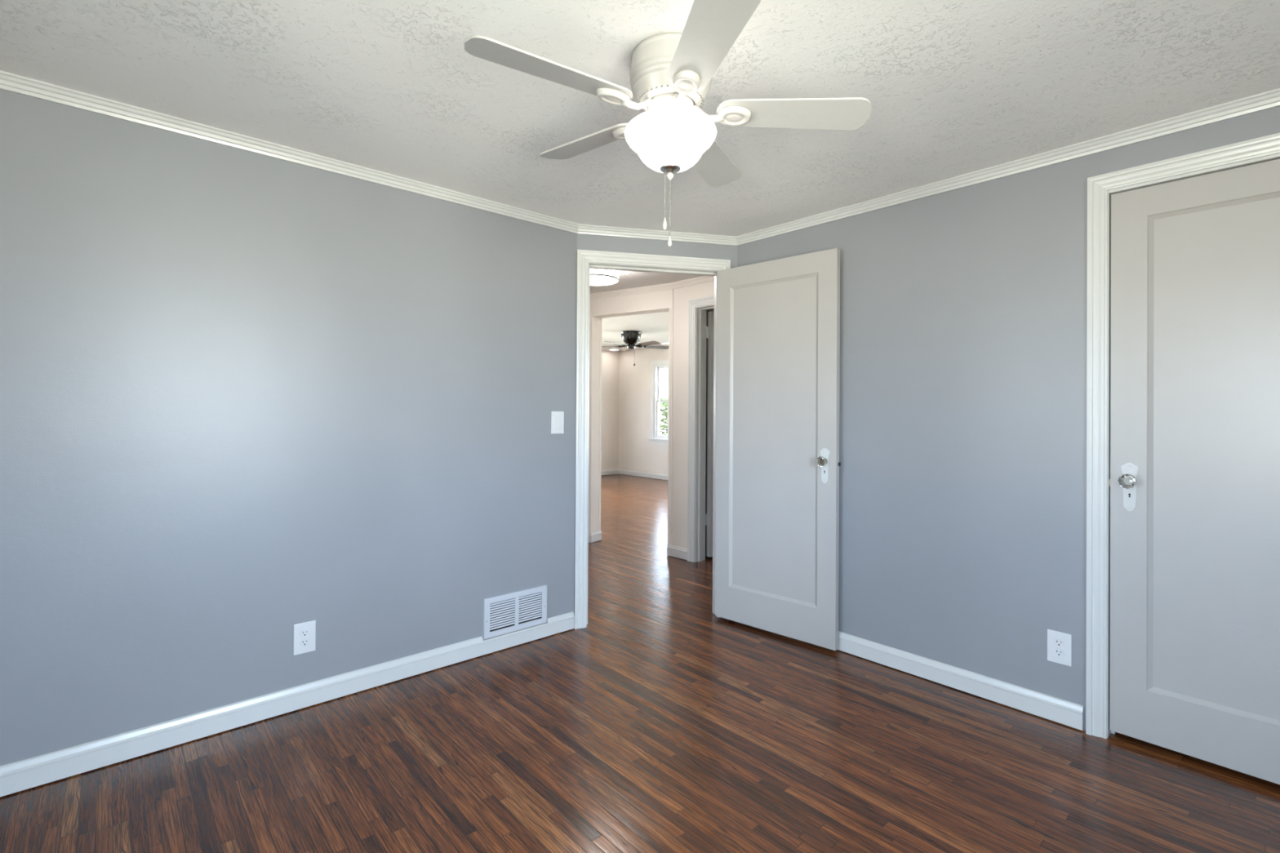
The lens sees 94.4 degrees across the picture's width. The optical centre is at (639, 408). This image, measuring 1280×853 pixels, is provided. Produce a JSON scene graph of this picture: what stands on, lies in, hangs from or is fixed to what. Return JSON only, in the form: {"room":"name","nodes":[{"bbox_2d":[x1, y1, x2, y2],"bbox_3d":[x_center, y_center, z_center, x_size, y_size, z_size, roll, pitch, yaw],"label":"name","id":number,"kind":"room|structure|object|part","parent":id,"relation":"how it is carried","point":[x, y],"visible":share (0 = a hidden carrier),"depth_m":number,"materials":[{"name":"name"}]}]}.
{"room":"empty bedroom","nodes":[
{"label":"empty bedroom","id":0,"kind":"room"},
{"bbox_2d":[0,88,577,765],"bbox_3d":[-1.371,0.094,2.578,2.686,2.305,0.120,1,0,-42],"label":"wall","id":1,"kind":"structure","parent":0,"point":[246,397],"depth_m":2.33,"materials":[{"name":"grey paint"}]},
{"bbox_2d":[0,611,574,796],"bbox_3d":[-1.309,1.196,2.539,2.504,0.091,0.020,1,0,-42],"label":"baseboard","id":2,"kind":"structure","parent":1,"relation":"attached to","point":[23,775],"depth_m":2.31,"materials":[{"name":"white paint"}]},
{"bbox_2d":[293,620,315,655],"bbox_3d":[-1.397,0.956,2.468,0.083,0.128,0.009,1,0,-42],"label":"electrical outlet","id":3,"kind":"object","parent":1,"relation":"attached to","point":[304,633],"visible":1,"depth_m":2.46,"materials":[{"name":"white plastic"}]},
{"bbox_2d":[300,639,309,646],"bbox_3d":[-1.395,0.975,2.466,0.034,0.027,0.002,1,0,-42],"label":"receptacle","id":4,"kind":"object","parent":3,"relation":"attached to","point":[304,642],"depth_m":2.46,"materials":[{"name":"white plastic"}]},
{"bbox_2d":[300,629,309,637],"bbox_3d":[-1.395,0.936,2.466,0.034,0.027,0.002,1,0,-42],"label":"receptacle","id":5,"kind":"object","parent":3,"relation":"attached to","point":[304,633],"depth_m":2.46,"materials":[{"name":"white plastic"}]},
{"bbox_2d":[483,585,546,639],"bbox_3d":[-0.654,1.072,3.132,0.374,0.203,0.014,1,0,-42],"label":"air vent","id":6,"kind":"object","parent":1,"relation":"in","point":[504,614],"visible":1,"depth_m":3.12,"materials":[{"name":"white metal"}]},
{"bbox_2d":[551,411,564,434],"bbox_3d":[-0.458,0.079,3.308,0.083,0.125,0.012,1,0,-42],"label":"light switch","id":7,"kind":"object","parent":1,"relation":"attached to","point":[557,417],"visible":1,"depth_m":3.30,"materials":[{"name":"white plastic"}]},
{"bbox_2d":[600,350,619,475],"bbox_3d":[-2.191,0.069,10.251,4.640,2.420,0.140,1,0,-42],"label":"wall","id":8,"kind":"structure","parent":0,"point":[610,359],"depth_m":11.60,"materials":[{"name":"white paint"}]},
{"bbox_2d":[588,288,673,545],"bbox_3d":[-0.381,0.057,5.622,1.682,2.420,0.145,0,0,34],"label":"wall","id":9,"kind":"structure","parent":0,"point":[658,301],"depth_m":5.55,"materials":[{"name":"white paint"}]},
{"bbox_2d":[589,307,671,544],"bbox_3d":[-0.065,0.151,5.406,0.884,2.038,0.149,0,0,34],"label":"trim","id":10,"kind":"structure","parent":9,"relation":"attached to","point":[591,317],"depth_m":5.58,"materials":[{"name":"white paint"}]},
{"bbox_2d":[600,469,668,479],"bbox_3d":[-0.229,1.231,8.277,4.340,0.091,5.420,1,0,-42],"label":"baseboard","id":11,"kind":"structure","parent":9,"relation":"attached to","point":[658,476],"depth_m":11.34,"materials":[{"name":"white paint"}]},
{"bbox_2d":[588,530,687,559],"bbox_3d":[-0.318,1.217,5.543,1.877,0.091,0.182,0,0,35],"label":"baseboard","id":12,"kind":"structure","parent":9,"relation":"attached to","point":[672,550],"depth_m":5.07,"materials":[{"name":"white paint"}]},
{"bbox_2d":[590,275,714,299],"bbox_3d":[0.068,-1.052,5.138,2.965,0.046,0.219,0,0,40],"label":"trim","id":13,"kind":"structure","parent":9,"relation":"attached to","point":[701,279],"depth_m":5.18,"materials":[{"name":"white paint"}]},
{"bbox_2d":[601,311,669,351],"bbox_3d":[-0.287,-1.179,8.250,4.780,0.080,5.660,1,0,-42],"label":"ceiling","id":14,"kind":"structure","parent":0,"point":[654,326],"depth_m":8.43,"materials":[{"name":"white paint"}]},
{"bbox_2d":[601,330,668,365],"bbox_3d":[-0.109,-0.883,8.751,1.188,0.505,1.156,1,0,-42],"label":"ceiling fan","id":15,"kind":"object","parent":14,"relation":"hanging from","point":[631,338],"visible":0.97,"depth_m":8.69,"materials":[{"name":"black metal"}]},
{"bbox_3d":[0.114,-0.928,8.475,0.140,0.032,0.449,1,0,-42],"label":"fan blade","id":16,"kind":"part","parent":15,"relation":"part of","materials":[{"name":"brown wood"}]},
{"bbox_3d":[0.237,-0.925,8.934,0.450,0.032,0.135,0,0,-19],"label":"fan blade","id":17,"kind":"part","parent":15,"relation":"part of","materials":[{"name":"brown wood"}]},
{"bbox_2d":[0,474,1279,852],"bbox_3d":[-0.143,1.298,5.383,8.360,0.060,10.100,1,0,-42],"label":"floor","id":18,"kind":"structure","parent":0,"point":[663,723],"depth_m":2.06,"materials":[{"name":"brown wood"}]},
{"bbox_2d":[0,0,1279,293],"bbox_3d":[-0.361,-1.106,2.645,4.260,0.107,6.220,1,0,-42],"label":"ceiling","id":19,"kind":"structure","parent":0,"point":[953,88],"depth_m":1.90,"materials":[{"name":"white paint"}]},
{"bbox_2d":[590,268,618,285],"bbox_3d":[-0.338,-1.021,4.497,0.360,0.118,0.360,1,0,-42],"label":"ceiling light","id":20,"kind":"object","parent":19,"relation":"attached to","point":[597,277],"visible":0.38,"depth_m":4.40,"materials":[{"name":"white glass"}]},
{"bbox_2d":[464,0,871,246],"bbox_3d":[0.053,-0.769,1.786,1.141,0.568,1.102,1,0,-42],"label":"ceiling fan","id":21,"kind":"object","parent":19,"relation":"hanging from","point":[671,73],"visible":1,"depth_m":1.68,"materials":[{"name":"white metal"}]},
{"bbox_3d":[-0.237,-0.909,1.602,0.469,0.048,0.130,1,0,-30],"label":"fan blade","id":22,"kind":"part","parent":21,"relation":"part of","materials":[{"name":"white wood"}]},
{"bbox_3d":[-0.167,-0.909,2.027,0.451,0.051,0.130,0,0,42],"label":"fan blade","id":23,"kind":"part","parent":21,"relation":"part of","materials":[{"name":"white wood"}]},
{"bbox_3d":[0.075,-0.644,1.773,0.003,0.145,0.003,0,0,-6],"label":"pull chain","id":24,"kind":"part","parent":21,"relation":"part of","materials":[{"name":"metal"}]},
{"bbox_3d":[0.090,-0.599,1.773,0.003,0.172,0.003,0,0,12],"label":"pull chain","id":25,"kind":"part","parent":21,"relation":"part of","materials":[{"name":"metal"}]},
{"bbox_3d":[0.091,-0.785,1.774,0.275,0.134,0.275,1,0,-42],"label":"lamp shade","id":26,"kind":"part","parent":21,"relation":"part of","materials":[{"name":"white glass"}]},
{"bbox_3d":[0.163,-0.877,1.419,0.130,0.041,0.452,0,0,-9],"label":"fan blade","id":27,"kind":"part","parent":21,"relation":"part of","materials":[{"name":"white wood"}]},
{"bbox_3d":[0.242,-0.879,2.104,0.130,0.034,0.452,0,0,27],"label":"fan blade","id":28,"kind":"part","parent":21,"relation":"part of","materials":[{"name":"white wood"}]},
{"bbox_3d":[0.445,-0.860,1.737,0.440,0.054,0.130,0,0,9],"label":"fan blade","id":29,"kind":"part","parent":21,"relation":"part of","materials":[{"name":"white wood"}]},
{"bbox_2d":[618,348,668,479],"bbox_3d":[1.432,0.089,9.794,0.140,2.420,5.660,1,0,-42],"label":"wall","id":30,"kind":"structure","parent":0,"point":[637,452],"depth_m":11.32,"materials":[{"name":"white paint"}]},
{"bbox_2d":[648,359,668,444],"bbox_3d":[0.417,-0.113,10.870,0.175,1.538,0.603,1,0,-42],"label":"window","id":31,"kind":"structure","parent":30,"relation":"in","point":[660,382],"depth_m":10.96,"materials":[{"name":"white plastic"}]},
{"bbox_3d":[0.376,0.570,10.833,0.075,0.027,0.603,1,0,-42],"label":"sill","id":32,"kind":"part","parent":31,"relation":"part of","materials":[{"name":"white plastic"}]},
{"bbox_3d":[0.424,0.188,10.876,0.028,0.666,0.323,1,0,-42],"label":"sash","id":33,"kind":"part","parent":31,"relation":"part of","materials":[{"name":"clear glass"}]},
{"bbox_3d":[0.425,0.188,10.878,0.004,0.610,0.267,1,0,-42],"label":"pane","id":34,"kind":"part","parent":31,"relation":"part of","materials":[{"name":"clear glass"}]},
{"bbox_3d":[0.451,-0.439,10.901,0.028,0.666,0.323,1,0,-42],"label":"sash","id":35,"kind":"part","parent":31,"relation":"part of","materials":[{"name":"glass"}]},
{"bbox_3d":[0.453,-0.439,10.902,0.004,0.610,0.267,1,0,-42],"label":"pane","id":36,"kind":"part","parent":31,"relation":"part of","materials":[{"name":"clear glass"}]},
{"bbox_2d":[577,234,737,268],"bbox_3d":[0.103,0.107,3.539,0.984,2.305,0.060,0,0,-13],"label":"wall","id":37,"kind":"structure","parent":0,"point":[584,242],"depth_m":3.51,"materials":[{"name":"grey paint"}]},
{"bbox_2d":[0,70,1279,245],"bbox_3d":[0.210,-1.031,1.528,3.379,0.046,3.554,1,0,-42],"label":"trim","id":38,"kind":"structure","parent":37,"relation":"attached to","point":[9,82],"depth_m":2.42,"materials":[{"name":"white paint"}]},
{"bbox_2d":[574,249,730,629],"bbox_3d":[0.075,0.178,3.543,0.931,2.164,0.125,0,0,-13],"label":"trim","id":39,"kind":"structure","parent":37,"relation":"attached to","point":[587,260],"depth_m":3.40,"materials":[{"name":"white paint"}]},
{"bbox_2d":[715,248,840,650],"bbox_3d":[0.728,0.208,3.295,0.769,2.069,0.096,0,0,44],"label":"door","id":40,"kind":"structure","parent":37,"relation":"in","point":[778,329],"depth_m":3.27,"materials":[{"name":"white paint"}]},
{"bbox_3d":[0.934,0.275,3.053,0.055,0.055,0.032,0,0,43],"label":"knob","id":41,"kind":"part","parent":40,"relation":"part of","materials":[{"name":"clear glass"}]},
{"bbox_3d":[0.961,0.299,3.082,0.053,0.185,0.005,0,0,43],"label":"lock plate","id":42,"kind":"part","parent":40,"relation":"part of","materials":[{"name":"white metal"}]},
{"bbox_3d":[1.021,0.286,3.055,0.002,0.105,0.020,0,0,43],"label":"latch plate","id":43,"kind":"part","parent":40,"relation":"part of","materials":[{"name":"white metal"}]},
{"bbox_2d":[671,280,714,548],"bbox_3d":[0.794,0.059,4.614,0.120,2.420,1.404,1,0,-42],"label":"wall","id":44,"kind":"structure","parent":0,"point":[682,295],"depth_m":5.02,"materials":[{"name":"white paint"}]},
{"bbox_2d":[687,295,714,562],"bbox_3d":[0.753,0.184,4.642,0.143,2.170,0.904,1,0,-42],"label":"trim","id":45,"kind":"structure","parent":44,"relation":"attached to","point":[697,308],"depth_m":4.91,"materials":[{"name":"white paint"}]},
{"bbox_2d":[705,308,714,556],"bbox_3d":[1.599,0.077,5.133,1.760,2.400,1.500,1,0,-42],"label":"wall","id":46,"kind":"structure","parent":0,"point":[713,309],"depth_m":5.08,"materials":[{"name":"paint"}]},
{"bbox_2d":[705,311,714,557],"bbox_3d":[0.856,0.219,5.224,0.772,2.063,0.056,1,0,-39],"label":"door","id":47,"kind":"structure","parent":46,"relation":"in","point":[709,329],"depth_m":4.99,"materials":[{"name":"white paint"}]},
{"bbox_2d":[737,106,1279,731],"bbox_3d":[1.686,0.112,2.490,0.120,2.305,3.252,1,0,-42],"label":"wall","id":48,"kind":"structure","parent":0,"point":[962,401],"depth_m":2.63,"materials":[{"name":"grey paint"}]},
{"bbox_2d":[837,631,1084,730],"bbox_3d":[1.608,1.213,2.460,0.020,0.091,3.070,1,0,-42],"label":"baseboard","id":49,"kind":"structure","parent":48,"relation":"attached to","point":[1064,712],"depth_m":2.62,"materials":[{"name":"white paint"}]},
{"bbox_2d":[1047,629,1071,666],"bbox_3d":[1.686,0.963,2.384,0.009,0.128,0.083,1,0,-42],"label":"electrical outlet","id":50,"kind":"object","parent":48,"relation":"attached to","point":[1059,643],"visible":1,"depth_m":2.38,"materials":[{"name":"white plastic"}]},
{"bbox_2d":[1053,648,1064,657],"bbox_3d":[1.684,0.983,2.381,0.002,0.027,0.034,1,0,-42],"label":"receptacle","id":51,"kind":"object","parent":50,"relation":"attached to","point":[1057,652],"depth_m":2.38,"materials":[{"name":"white plastic"}]},
{"bbox_2d":[1053,639,1064,647],"bbox_3d":[1.684,0.944,2.382,0.002,0.027,0.034,1,0,-42],"label":"receptacle","id":52,"kind":"object","parent":50,"relation":"attached to","point":[1057,642],"depth_m":2.38,"materials":[{"name":"white plastic"}]},
{"bbox_2d":[1085,132,1279,738],"bbox_3d":[2.090,0.183,2.022,0.143,2.164,0.893,1,0,-42],"label":"trim","id":53,"kind":"structure","parent":48,"relation":"attached to","point":[1100,188],"depth_m":2.28,"materials":[{"name":"white paint"}]},
{"bbox_2d":[1109,158,1279,784],"bbox_3d":[2.055,0.206,1.993,0.095,2.062,0.762,1,0,-42],"label":"door","id":54,"kind":"structure","parent":48,"relation":"in","point":[1194,481],"depth_m":2.10,"materials":[{"name":"white paint"}]},
{"bbox_3d":[1.818,0.272,2.209,0.032,0.055,0.055,1,0,-42],"label":"knob","id":55,"kind":"part","parent":54,"relation":"part of","materials":[{"name":"clear glass"}]},
{"bbox_3d":[1.847,0.296,2.235,0.005,0.185,0.053,1,0,-42],"label":"lock plate","id":56,"kind":"part","parent":54,"relation":"part of","materials":[{"name":"white metal"}]}
]}

